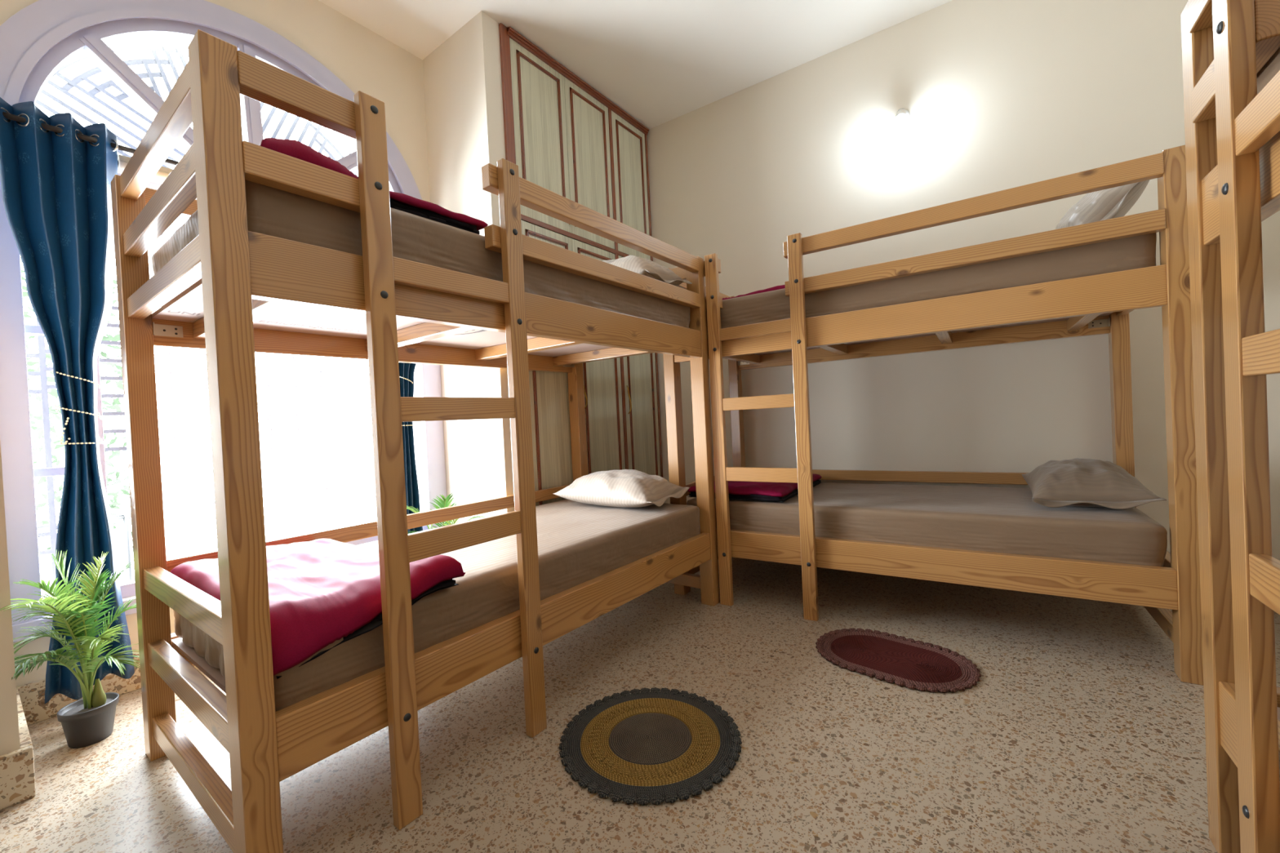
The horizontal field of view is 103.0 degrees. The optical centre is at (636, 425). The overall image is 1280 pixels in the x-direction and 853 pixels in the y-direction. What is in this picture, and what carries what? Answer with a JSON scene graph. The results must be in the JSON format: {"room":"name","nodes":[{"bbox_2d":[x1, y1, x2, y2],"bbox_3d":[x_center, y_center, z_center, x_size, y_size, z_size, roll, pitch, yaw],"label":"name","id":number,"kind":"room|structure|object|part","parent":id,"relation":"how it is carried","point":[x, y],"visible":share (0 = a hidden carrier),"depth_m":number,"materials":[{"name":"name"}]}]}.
{"room":"dormitory","nodes":[
{"label":"dormitory","id":0,"kind":"room"},
{"bbox_2d":[0,441,20,755],"bbox_3d":[-2.900,-0.498,0.635,0.932,3.175,2.560,-2,1,37],"label":"wall","id":1,"kind":"structure","parent":0,"point":[9,724],"depth_m":1.39,"materials":[{"name":"beige paint"}]},
{"bbox_2d":[2,111,178,165],"bbox_3d":[-1.627,-1.061,2.313,0.040,0.039,1.690,-2,1,37],"label":"curtain rod","id":2,"kind":"object","parent":1,"relation":"attached to","point":[9,116],"visible":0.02,"depth_m":1.82,"materials":[{"name":"white metal"}]},
{"bbox_2d":[0,97,134,703],"bbox_3d":[-1.975,-0.075,1.797,0.076,2.045,0.297,-2,1,37],"label":"curtain","id":3,"kind":"object","parent":2,"relation":"hanging from","point":[56,187],"visible":0.78,"depth_m":1.79,"materials":[{"name":"teal fabric"}]},
{"bbox_2d":[51,369,103,444],"bbox_3d":[-1.970,-0.065,1.799,0.085,0.265,0.114,-2,1,37],"label":"tieback","id":4,"kind":"object","parent":3,"relation":"attached to","point":[97,384],"visible":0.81,"depth_m":1.77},
{"bbox_2d":[398,362,422,533],"bbox_3d":[-1.204,-0.125,2.825,0.066,2.044,0.348,-2,1,37],"label":"curtain","id":5,"kind":"object","parent":2,"relation":"hanging from","point":[406,371],"visible":0.16,"depth_m":2.77,"materials":[{"name":"teal fabric"}]},
{"bbox_2d":[399,376,415,426],"bbox_3d":[-1.257,-0.138,2.760,0.078,0.280,0.106,-2,1,37],"label":"tieback","id":6,"kind":"object","parent":5,"relation":"attached to","point":[399,376],"visible":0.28,"depth_m":2.74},
{"bbox_2d":[0,652,198,810],"bbox_3d":[-2.108,0.975,1.297,0.594,0.140,4.052,-2,1,37],"label":"baseboard","id":7,"kind":"structure","parent":1,"relation":"attached to","point":[17,775],"depth_m":1.60,"materials":[{"name":"stone"}]},
{"bbox_2d":[0,0,430,687],"bbox_3d":[-1.802,-0.574,2.480,0.240,3.175,1.912,-2,1,37],"label":"wall","id":8,"kind":"structure","parent":0,"point":[366,62],"depth_m":2.73,"materials":[{"name":"beige paint"}]},
{"bbox_2d":[0,0,448,642],"bbox_3d":[-1.816,-0.581,2.467,0.306,2.590,1.706,-2,1,37],"label":"window","id":9,"kind":"structure","parent":8,"relation":"in","point":[45,37],"depth_m":2.01,"materials":[{"name":"glass"}]},
{"bbox_3d":[-2.139,-0.165,1.888,0.035,1.585,0.210,-2,1,37],"label":"sash rail","id":10,"kind":"part","parent":9,"relation":"part of","materials":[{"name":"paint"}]},
{"bbox_2d":[117,154,173,183],"bbox_3d":[-1.684,-1.025,2.350,0.071,0.068,1.010,-2,1,37],"label":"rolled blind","id":11,"kind":"object","parent":9,"relation":"attached to","point":[163,172],"visible":0.1,"depth_m":2.02,"materials":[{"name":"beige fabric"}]},
{"bbox_2d":[26,44,375,595],"bbox_3d":[-1.930,-0.606,2.547,0.028,2.529,1.647,-2,1,37],"label":"grille","id":12,"kind":"object","parent":9,"relation":"attached to","point":[73,82],"depth_m":2.28,"materials":[{"name":"metal"}]},
{"bbox_2d":[413,10,515,524],"bbox_3d":[-1.088,-0.616,3.059,0.932,3.175,0.113,-2,1,37],"label":"wall column","id":13,"kind":"structure","parent":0,"point":[463,82],"depth_m":2.85,"materials":[{"name":"beige paint"}]},
{"bbox_2d":[318,0,951,128],"bbox_3d":[-0.313,-2.266,0.952,5.000,0.100,6.300,-2,1,37],"label":"ceiling","id":14,"kind":"structure","parent":0,"point":[660,62],"depth_m":2.93,"materials":[{"name":"paint"}]},
{"bbox_2d":[0,556,1279,852],"bbox_3d":[-0.156,0.995,0.993,5.000,0.080,6.300,-2,1,37],"label":"floor","id":15,"kind":"structure","parent":0,"point":[1079,731],"depth_m":1.45,"materials":[{"name":"stone"}]},
{"bbox_2d":[0,549,139,748],"bbox_3d":[-1.776,0.712,1.589,0.305,0.627,0.471,-3,1,-3],"label":"potted palm","id":16,"kind":"object","parent":15,"relation":"on","point":[87,721],"visible":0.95,"depth_m":1.62,"materials":[{"name":"green plant"}]},
{"bbox_3d":[-1.773,0.879,1.679,0.036,0.090,0.036,-2,1,37],"label":"bulb","id":17,"kind":"part","parent":16,"relation":"part of","materials":[{"name":"green plant"}]},
{"bbox_2d":[57,692,119,748],"bbox_3d":[-1.785,0.966,1.665,0.139,0.118,0.139,-2,1,37],"label":"pot","id":18,"kind":"object","parent":15,"relation":"on","point":[84,723],"depth_m":1.64,"materials":[{"name":"black plastic"}]},
{"bbox_2d":[111,29,719,852],"bbox_3d":[-0.571,0.077,2.071,0.978,1.766,2.000,-2,1,37],"label":"bunk bed","id":19,"kind":"object","parent":15,"relation":"on","point":[255,292],"visible":0.94,"depth_m":1.30,"materials":[{"name":"brown wood"}]},
{"bbox_3d":[-1.512,0.132,1.567,0.074,1.760,0.063,-2,1,37],"label":"corner post","id":20,"kind":"part","parent":19,"relation":"part of","materials":[{"name":"brown wood"}]},
{"bbox_3d":[-1.209,-0.725,1.293,0.794,0.060,0.036,-2,1,37],"label":"rail","id":21,"kind":"part","parent":19,"relation":"part of","materials":[{"name":"brown wood"}]},
{"bbox_3d":[-1.201,-0.553,1.296,0.794,0.062,0.036,-2,1,37],"label":"rail","id":22,"kind":"part","parent":19,"relation":"part of","materials":[{"name":"brown wood"}]},
{"bbox_3d":[-1.192,-0.364,1.298,0.794,0.057,0.036,-2,1,37],"label":"rail","id":23,"kind":"part","parent":19,"relation":"part of","materials":[{"name":"brown wood"}]},
{"bbox_3d":[-0.987,-0.752,2.341,0.032,0.057,1.876,-2,1,37],"label":"guard rail","id":24,"kind":"part","parent":19,"relation":"part of","materials":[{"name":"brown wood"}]},
{"bbox_3d":[-0.918,0.683,2.360,0.040,0.108,1.876,-2,1,37],"label":"rail","id":25,"kind":"part","parent":19,"relation":"part of","materials":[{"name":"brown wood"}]},
{"bbox_3d":[-1.153,0.448,1.308,0.794,0.061,0.036,-2,1,37],"label":"rail","id":26,"kind":"part","parent":19,"relation":"part of","materials":[{"name":"brown wood"}]},
{"bbox_3d":[-1.142,0.675,1.311,0.794,0.067,0.036,-2,1,37],"label":"rail","id":27,"kind":"part","parent":19,"relation":"part of","materials":[{"name":"brown wood"}]},
{"bbox_3d":[-1.131,0.898,1.314,0.794,0.060,0.036,-2,1,37],"label":"rail","id":28,"kind":"part","parent":19,"relation":"part of","materials":[{"name":"brown wood"}]},
{"bbox_3d":[-0.820,0.106,1.048,0.074,1.760,0.063,-2,1,37],"label":"corner post","id":29,"kind":"part","parent":19,"relation":"part of","materials":[{"name":"brown wood"}]},
{"bbox_3d":[-0.740,-0.737,1.163,0.040,0.069,0.283,-2,1,37],"label":"guard rail","id":30,"kind":"part","parent":19,"relation":"part of","materials":[{"name":"brown wood"}]},
{"bbox_3d":[-0.732,-0.556,1.165,0.040,0.066,0.283,-2,1,37],"label":"guard rail","id":31,"kind":"part","parent":19,"relation":"part of","materials":[{"name":"brown wood"}]},
{"bbox_3d":[-0.967,-0.337,2.347,0.040,0.100,1.876,-2,1,37],"label":"rail","id":32,"kind":"part","parent":19,"relation":"part of","materials":[{"name":"brown wood"}]},
{"bbox_3d":[-0.931,0.419,2.356,0.032,0.061,1.876,-2,1,37],"label":"guard rail","id":33,"kind":"part","parent":19,"relation":"part of","materials":[{"name":"brown wood"}]},
{"bbox_3d":[-0.603,0.089,1.244,0.029,1.766,0.062,-2,1,37],"label":"ladder post","id":34,"kind":"part","parent":19,"relation":"part of","materials":[{"name":"brown wood"}]},
{"bbox_2d":[151,179,690,328],"bbox_3d":[-0.611,-0.498,2.071,0.849,0.200,1.862,-2,1,37],"label":"mattress","id":35,"kind":"object","parent":19,"relation":"on","point":[272,211],"visible":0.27,"depth_m":1.42,"materials":[{"name":"brown fabric"}]},
{"bbox_2d":[259,137,488,234],"bbox_3d":[-0.898,-0.660,1.556,0.620,0.170,0.614,-2,1,37],"label":"folded blanket","id":36,"kind":"object","parent":35,"relation":"on","point":[293,148],"visible":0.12,"depth_m":1.41,"materials":[{"name":"red fabric"}]},
{"bbox_2d":[602,254,692,286],"bbox_3d":[-0.065,-0.738,2.572,0.587,0.207,0.363,-2,1,37],"label":"pillow","id":37,"kind":"object","parent":35,"relation":"on","point":[646,267],"visible":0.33,"depth_m":2.40,"materials":[{"name":"white fabric"}]},
{"bbox_2d":[173,499,700,711],"bbox_3d":[-0.562,0.529,2.084,0.849,0.182,1.862,-2,1,37],"label":"mattress","id":38,"kind":"object","parent":19,"relation":"on","point":[578,543],"visible":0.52,"depth_m":1.67,"materials":[{"name":"beige fabric"}]},
{"bbox_2d":[170,538,465,679],"bbox_3d":[-0.958,0.468,1.497,0.855,0.166,0.477,-2,1,37],"label":"folded blanket","id":39,"kind":"object","parent":38,"relation":"on","point":[322,592],"visible":0.73,"depth_m":1.32,"materials":[{"name":"red fabric"}]},
{"bbox_2d":[553,469,689,507],"bbox_3d":[-0.083,0.324,2.687,0.626,0.176,0.373,-2,1,34],"label":"pillow","id":40,"kind":"object","parent":38,"relation":"on","point":[624,488],"visible":1,"depth_m":2.56,"materials":[{"name":"white fabric"}]},
{"bbox_3d":[-0.253,-0.373,1.811,0.039,0.133,1.876,-2,1,37],"label":"rail","id":41,"kind":"part","parent":19,"relation":"part of","materials":[{"name":"brown wood"}]},
{"bbox_3d":[-0.204,0.643,1.824,0.039,0.133,1.876,-2,1,37],"label":"rail","id":42,"kind":"part","parent":19,"relation":"part of","materials":[{"name":"brown wood"}]},
{"bbox_3d":[-0.353,0.073,1.579,0.029,1.766,0.062,-2,1,37],"label":"ladder post","id":43,"kind":"part","parent":19,"relation":"part of","materials":[{"name":"brown wood"}]},
{"bbox_3d":[-0.353,0.057,3.117,0.074,1.760,0.063,-2,1,37],"label":"corner post","id":44,"kind":"part","parent":19,"relation":"part of","materials":[{"name":"brown wood"}]},
{"bbox_3d":[-0.080,-0.780,2.046,0.040,0.069,1.260,-2,1,37],"label":"guard rail","id":45,"kind":"part","parent":19,"relation":"part of","materials":[{"name":"brown wood"}]},
{"bbox_3d":[-0.071,-0.599,2.049,0.040,0.066,1.260,-2,1,37],"label":"guard rail","id":46,"kind":"part","parent":19,"relation":"part of","materials":[{"name":"brown wood"}]},
{"bbox_3d":[0.033,0.822,2.871,0.794,0.060,0.036,-2,1,37],"label":"rail","id":47,"kind":"part","parent":19,"relation":"part of","materials":[{"name":"brown wood"}]},
{"bbox_3d":[0.339,0.030,2.598,0.074,1.760,0.063,-2,1,37],"label":"corner post","id":48,"kind":"part","parent":19,"relation":"part of","materials":[{"name":"brown wood"}]},
{"bbox_2d":[406,492,487,533],"bbox_3d":[-1.001,0.660,2.705,0.341,0.627,0.453,-2,1,37],"label":"potted palm","id":49,"kind":"object","parent":15,"relation":"on","point":[442,504],"visible":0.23,"depth_m":2.67,"materials":[{"name":"green plant"}]},
{"bbox_2d":[498,22,662,506],"bbox_3d":[-0.469,-0.650,3.527,0.592,3.172,1.378,-2,1,37],"label":"wardrobe","id":50,"kind":"object","parent":15,"relation":"on","point":[564,137],"visible":0.49,"depth_m":3.29,"materials":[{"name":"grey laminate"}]},
{"bbox_3d":[-0.660,-0.631,2.846,0.026,3.171,0.058,-2,1,37],"label":"frame post","id":51,"kind":"part","parent":50,"relation":"part of","materials":[{"name":"red wood"}]},
{"bbox_3d":[-0.565,-1.693,3.031,0.020,0.979,0.427,-2,1,37],"label":"door","id":52,"kind":"part","parent":50,"relation":"part of","materials":[{"name":"grey laminate"}]},
{"bbox_3d":[-0.492,-0.160,3.051,0.020,2.024,0.427,-2,1,37],"label":"door","id":53,"kind":"part","parent":50,"relation":"part of","materials":[{"name":"grey laminate"}]},
{"bbox_3d":[-0.281,-1.204,3.381,0.025,0.029,1.296,-2,1,37],"label":"frame rail","id":54,"kind":"part","parent":50,"relation":"part of","materials":[{"name":"red wood"}]},
{"bbox_3d":[-0.317,-2.221,3.365,0.046,0.044,1.334,-2,1,37],"label":"crown moulding","id":55,"kind":"part","parent":50,"relation":"part of","materials":[{"name":"red wood"}]},
{"bbox_3d":[-0.322,-0.186,3.227,0.026,0.165,0.030,-3,1,-21],"label":"door handle","id":56,"kind":"part","parent":50,"relation":"part of","materials":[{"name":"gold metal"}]},
{"bbox_3d":[-0.308,-1.709,3.376,0.020,0.979,0.427,-2,1,37],"label":"door","id":57,"kind":"part","parent":50,"relation":"part of","materials":[{"name":"grey laminate"}]},
{"bbox_3d":[-0.234,-0.177,3.395,0.020,2.024,0.427,-2,1,37],"label":"door","id":58,"kind":"part","parent":50,"relation":"part of","materials":[{"name":"grey laminate"}]},
{"bbox_3d":[-0.119,-0.691,3.572,0.025,3.040,0.029,-2,1,37],"label":"frame post","id":59,"kind":"part","parent":50,"relation":"part of","materials":[{"name":"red wood"}]},
{"bbox_3d":[-0.047,-0.184,3.593,0.026,0.204,0.030,-3,1,-21],"label":"door handle","id":60,"kind":"part","parent":50,"relation":"part of","materials":[{"name":"gold metal"}]},
{"bbox_3d":[-0.040,-1.727,3.734,0.020,0.979,0.399,-2,1,37],"label":"door","id":61,"kind":"part","parent":50,"relation":"part of","materials":[{"name":"grey laminate"}]},
{"bbox_3d":[0.034,-0.194,3.753,0.020,2.024,0.399,-2,1,37],"label":"door","id":62,"kind":"part","parent":50,"relation":"part of","materials":[{"name":"grey laminate"}]},
{"bbox_3d":[0.141,-0.663,3.917,0.025,3.130,0.024,-2,1,37],"label":"frame post","id":63,"kind":"part","parent":50,"relation":"part of","materials":[{"name":"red wood"}]},
{"bbox_2d":[559,687,742,805],"bbox_3d":[0.041,0.930,1.527,0.540,0.016,0.540,-2,1,26],"label":"round rug","id":64,"kind":"object","parent":15,"relation":"on","point":[655,746],"visible":1,"depth_m":1.48,"materials":[{"name":"fabric"}]},
{"bbox_2d":[815,628,981,693],"bbox_3d":[0.977,0.880,1.945,0.571,0.016,0.403,-2,1,45],"label":"oval rug","id":65,"kind":"object","parent":15,"relation":"on","point":[911,664],"visible":1,"depth_m":1.92,"materials":[{"name":"red fabric"}]},
{"bbox_2d":[662,144,1203,685],"bbox_3d":[1.245,-0.016,2.579,2.000,1.766,0.978,-2,1,34],"label":"bunk bed","id":66,"kind":"object","parent":15,"relation":"on","point":[1101,304],"visible":0.79,"depth_m":2.08,"materials":[{"name":"brown wood"}]},
{"bbox_3d":[0.212,0.034,2.778,0.063,1.760,0.074,-2,1,34],"label":"corner post","id":67,"kind":"part","parent":66,"relation":"part of","materials":[{"name":"brown wood"}]},
{"bbox_3d":[0.303,-0.806,2.654,0.283,0.069,0.040,-2,1,34],"label":"guard rail","id":68,"kind":"part","parent":66,"relation":"part of","materials":[{"name":"brown wood"}]},
{"bbox_3d":[0.465,0.347,3.143,0.036,0.061,0.794,-2,1,34],"label":"rail","id":69,"kind":"part","parent":66,"relation":"part of","materials":[{"name":"brown wood"}]},
{"bbox_3d":[0.409,-0.826,3.129,0.036,0.060,0.794,-2,1,34],"label":"rail","id":70,"kind":"part","parent":66,"relation":"part of","materials":[{"name":"brown wood"}]},
{"bbox_3d":[0.487,0.797,3.149,0.036,0.060,0.794,-2,1,34],"label":"rail","id":71,"kind":"part","parent":66,"relation":"part of","materials":[{"name":"brown wood"}]},
{"bbox_3d":[0.311,-0.625,2.656,0.283,0.066,0.040,-2,1,34],"label":"guard rail","id":72,"kind":"part","parent":66,"relation":"part of","materials":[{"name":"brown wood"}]},
{"bbox_3d":[0.418,0.024,2.571,0.062,1.766,0.029,-2,1,34],"label":"ladder post","id":73,"kind":"part","parent":66,"relation":"part of","materials":[{"name":"brown wood"}]},
{"bbox_3d":[0.695,0.002,3.495,0.063,1.760,0.074,-2,1,34],"label":"corner post","id":74,"kind":"part","parent":66,"relation":"part of","materials":[{"name":"brown wood"}]},
{"bbox_3d":[0.764,0.010,2.337,0.062,1.766,0.029,-2,1,34],"label":"ladder post","id":75,"kind":"part","parent":66,"relation":"part of","materials":[{"name":"brown wood"}]},
{"bbox_3d":[0.987,-0.437,2.221,1.876,0.133,0.039,-2,1,34],"label":"rail","id":76,"kind":"part","parent":66,"relation":"part of","materials":[{"name":"brown wood"}]},
{"bbox_3d":[1.522,0.293,2.972,1.876,0.061,0.032,-2,1,34],"label":"guard rail","id":77,"kind":"part","parent":66,"relation":"part of","materials":[{"name":"brown wood"}]},
{"bbox_3d":[1.486,-0.462,2.963,1.876,0.100,0.040,-2,1,34],"label":"rail","id":78,"kind":"part","parent":66,"relation":"part of","materials":[{"name":"brown wood"}]},
{"bbox_2d":[686,482,1167,566],"bbox_3d":[1.274,0.435,2.597,1.862,0.182,0.849,-2,1,34],"label":"mattress","id":79,"kind":"object","parent":66,"relation":"on","point":[1004,520],"visible":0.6,"depth_m":2.12,"materials":[{"name":"beige fabric"}]},
{"bbox_2d":[688,473,822,502],"bbox_3d":[0.704,0.333,2.935,0.536,0.075,0.778,-2,1,34],"label":"folded blanket","id":80,"kind":"object","parent":79,"relation":"on","point":[744,491],"visible":0.44,"depth_m":2.60,"materials":[{"name":"red fabric"}]},
{"bbox_2d":[1021,457,1166,509],"bbox_3d":[1.911,0.235,2.185,0.383,0.179,0.606,-2,1,34],"label":"pillow","id":81,"kind":"object","parent":79,"relation":"on","point":[1077,482],"visible":1,"depth_m":2.02,"materials":[{"name":"white fabric"}]},
{"bbox_2d":[706,232,1156,332],"bbox_3d":[1.224,-0.594,2.584,1.862,0.201,0.849,-2,1,34],"label":"mattress","id":82,"kind":"object","parent":66,"relation":"on","point":[1139,251],"visible":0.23,"depth_m":2.03,"materials":[{"name":"brown fabric"}]},
{"bbox_2d":[722,284,785,299],"bbox_3d":[0.712,-0.713,2.990,0.566,0.086,0.491,-2,1,34],"label":"folded blanket","id":83,"kind":"object","parent":82,"relation":"on","point":[781,286],"visible":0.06,"depth_m":2.74,"materials":[{"name":"red fabric"}]},
{"bbox_2d":[1055,179,1149,229],"bbox_3d":[1.919,-0.851,2.130,0.282,0.291,0.595,-2,1,32],"label":"pillow","id":84,"kind":"object","parent":82,"relation":"on","point":[1116,202],"visible":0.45,"depth_m":1.95,"materials":[{"name":"white fabric"}]},
{"bbox_3d":[1.035,0.578,2.234,1.876,0.133,0.039,-2,1,34],"label":"rail","id":85,"kind":"part","parent":66,"relation":"part of","materials":[{"name":"brown wood"}]},
{"bbox_3d":[1.217,-0.843,2.037,1.260,0.069,0.040,-2,1,34],"label":"guard rail","id":86,"kind":"part","parent":66,"relation":"part of","materials":[{"name":"brown wood"}]},
{"bbox_3d":[1.226,-0.661,2.039,1.260,0.066,0.040,-2,1,34],"label":"guard rail","id":87,"kind":"part","parent":66,"relation":"part of","materials":[{"name":"brown wood"}]},
{"bbox_3d":[2.299,-0.062,2.413,0.063,1.760,0.074,-2,1,34],"label":"corner post","id":88,"kind":"part","parent":66,"relation":"part of","materials":[{"name":"brown wood"}]},
{"bbox_3d":[2.038,-0.529,2.045,0.036,0.057,0.794,-2,1,34],"label":"rail","id":89,"kind":"part","parent":66,"relation":"part of","materials":[{"name":"brown wood"}]},
{"bbox_3d":[2.099,0.733,2.061,0.036,0.060,0.794,-2,1,34],"label":"rail","id":90,"kind":"part","parent":66,"relation":"part of","materials":[{"name":"brown wood"}]},
{"bbox_3d":[2.088,0.510,2.058,0.036,0.067,0.794,-2,1,34],"label":"rail","id":91,"kind":"part","parent":66,"relation":"part of","materials":[{"name":"brown wood"}]},
{"bbox_3d":[1.816,-0.029,1.695,0.063,1.760,0.074,-2,1,34],"label":"corner post","id":92,"kind":"part","parent":66,"relation":"part of","materials":[{"name":"brown wood"}]},
{"bbox_2d":[1180,0,1279,852],"bbox_3d":[1.012,0.028,0.006,0.978,1.766,2.000,-2,1,34],"label":"bunk bed","id":93,"kind":"object","parent":15,"relation":"on","point":[1232,131],"visible":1,"depth_m":0.84,"materials":[{"name":"brown wood"}]},
{"bbox_3d":[1.052,-0.820,0.899,0.040,0.069,0.283,-2,1,34],"label":"guard rail","id":94,"kind":"part","parent":93,"relation":"part of","materials":[{"name":"brown wood"}]},
{"bbox_3d":[1.205,0.008,1.041,0.074,1.760,0.063,-2,1,34],"label":"corner post","id":95,"kind":"part","parent":93,"relation":"part of","materials":[{"name":"brown wood"}]},
{"bbox_3d":[1.061,-0.639,0.901,0.040,0.066,0.283,-2,1,34],"label":"guard rail","id":96,"kind":"part","parent":93,"relation":"part of","materials":[{"name":"brown wood"}]},
{"bbox_3d":[0.638,-0.396,0.237,0.039,0.133,1.876,-2,1,34],"label":"rail","id":97,"kind":"part","parent":93,"relation":"part of","materials":[{"name":"brown wood"}]},
{"bbox_3d":[0.999,0.018,0.834,0.029,1.766,0.062,-2,1,34],"label":"ladder post","id":98,"kind":"part","parent":93,"relation":"part of","materials":[{"name":"brown wood"}]},
{"bbox_3d":[0.687,0.620,0.250,0.039,0.133,1.876,-2,1,34],"label":"rail","id":99,"kind":"part","parent":93,"relation":"part of","materials":[{"name":"brown wood"}]},
{"bbox_2d":[1256,47,1279,93],"bbox_3d":[0.997,-0.550,-0.008,0.849,0.201,1.862,-2,1,34],"label":"mattress","id":100,"kind":"object","parent":93,"relation":"on","point":[1272,67],"visible":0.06,"depth_m":0.86,"materials":[{"name":"brown fabric"}]},
{"bbox_3d":[1.594,0.549,0.812,0.794,0.067,0.036,-2,1,34],"label":"rail","id":101,"kind":"part","parent":93,"relation":"part of","materials":[{"name":"brown wood"}]},
{"bbox_2d":[647,0,1279,559],"bbox_3d":[1.563,-0.743,3.059,5.100,3.175,0.121,-2,1,34],"label":"wall","id":102,"kind":"structure","parent":0,"point":[997,95],"depth_m":2.86,"materials":[{"name":"beige paint"}]},
{"bbox_2d":[894,107,909,128],"bbox_3d":[1.505,-1.749,2.891,0.072,0.147,0.142,-2,1,34],"label":"wall lamp","id":103,"kind":"object","parent":102,"relation":"attached to","point":[902,116],"visible":1,"depth_m":2.85,"materials":[{"name":"white glass"}]},
{"bbox_3d":[1.484,-1.704,2.858,0.062,0.058,0.062,-2,-29,34],"label":"bulb","id":104,"kind":"part","parent":103,"relation":"part of","materials":[{"name":"white glass"}]},
{"label":"outside","id":105,"kind":"structure","parent":0,"visible":0},
{"bbox_2d":[36,510,133,592],"bbox_3d":[-3.061,0.978,2.289,0.028,1.000,1.300,-2,1,37],"label":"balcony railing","id":106,"kind":"object","parent":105,"point":[126,516],"visible":0.13,"depth_m":2.73,"materials":[{"name":"white metal"}]},
{"bbox_3d":[-2.720,0.956,2.745,0.028,1.000,0.028,-2,1,37],"label":"post","id":107,"kind":"part","parent":106,"relation":"part of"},
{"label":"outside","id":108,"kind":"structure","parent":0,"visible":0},
{"bbox_2d":[20,257,133,565],"bbox_3d":[-4.648,0.475,4.199,0.985,4.317,1.460,-3,1,-42],"label":"tree","id":109,"kind":"object","parent":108,"point":[60,460],"visible":0.2,"depth_m":4.14,"materials":[{"name":"green plant"}]}
]}

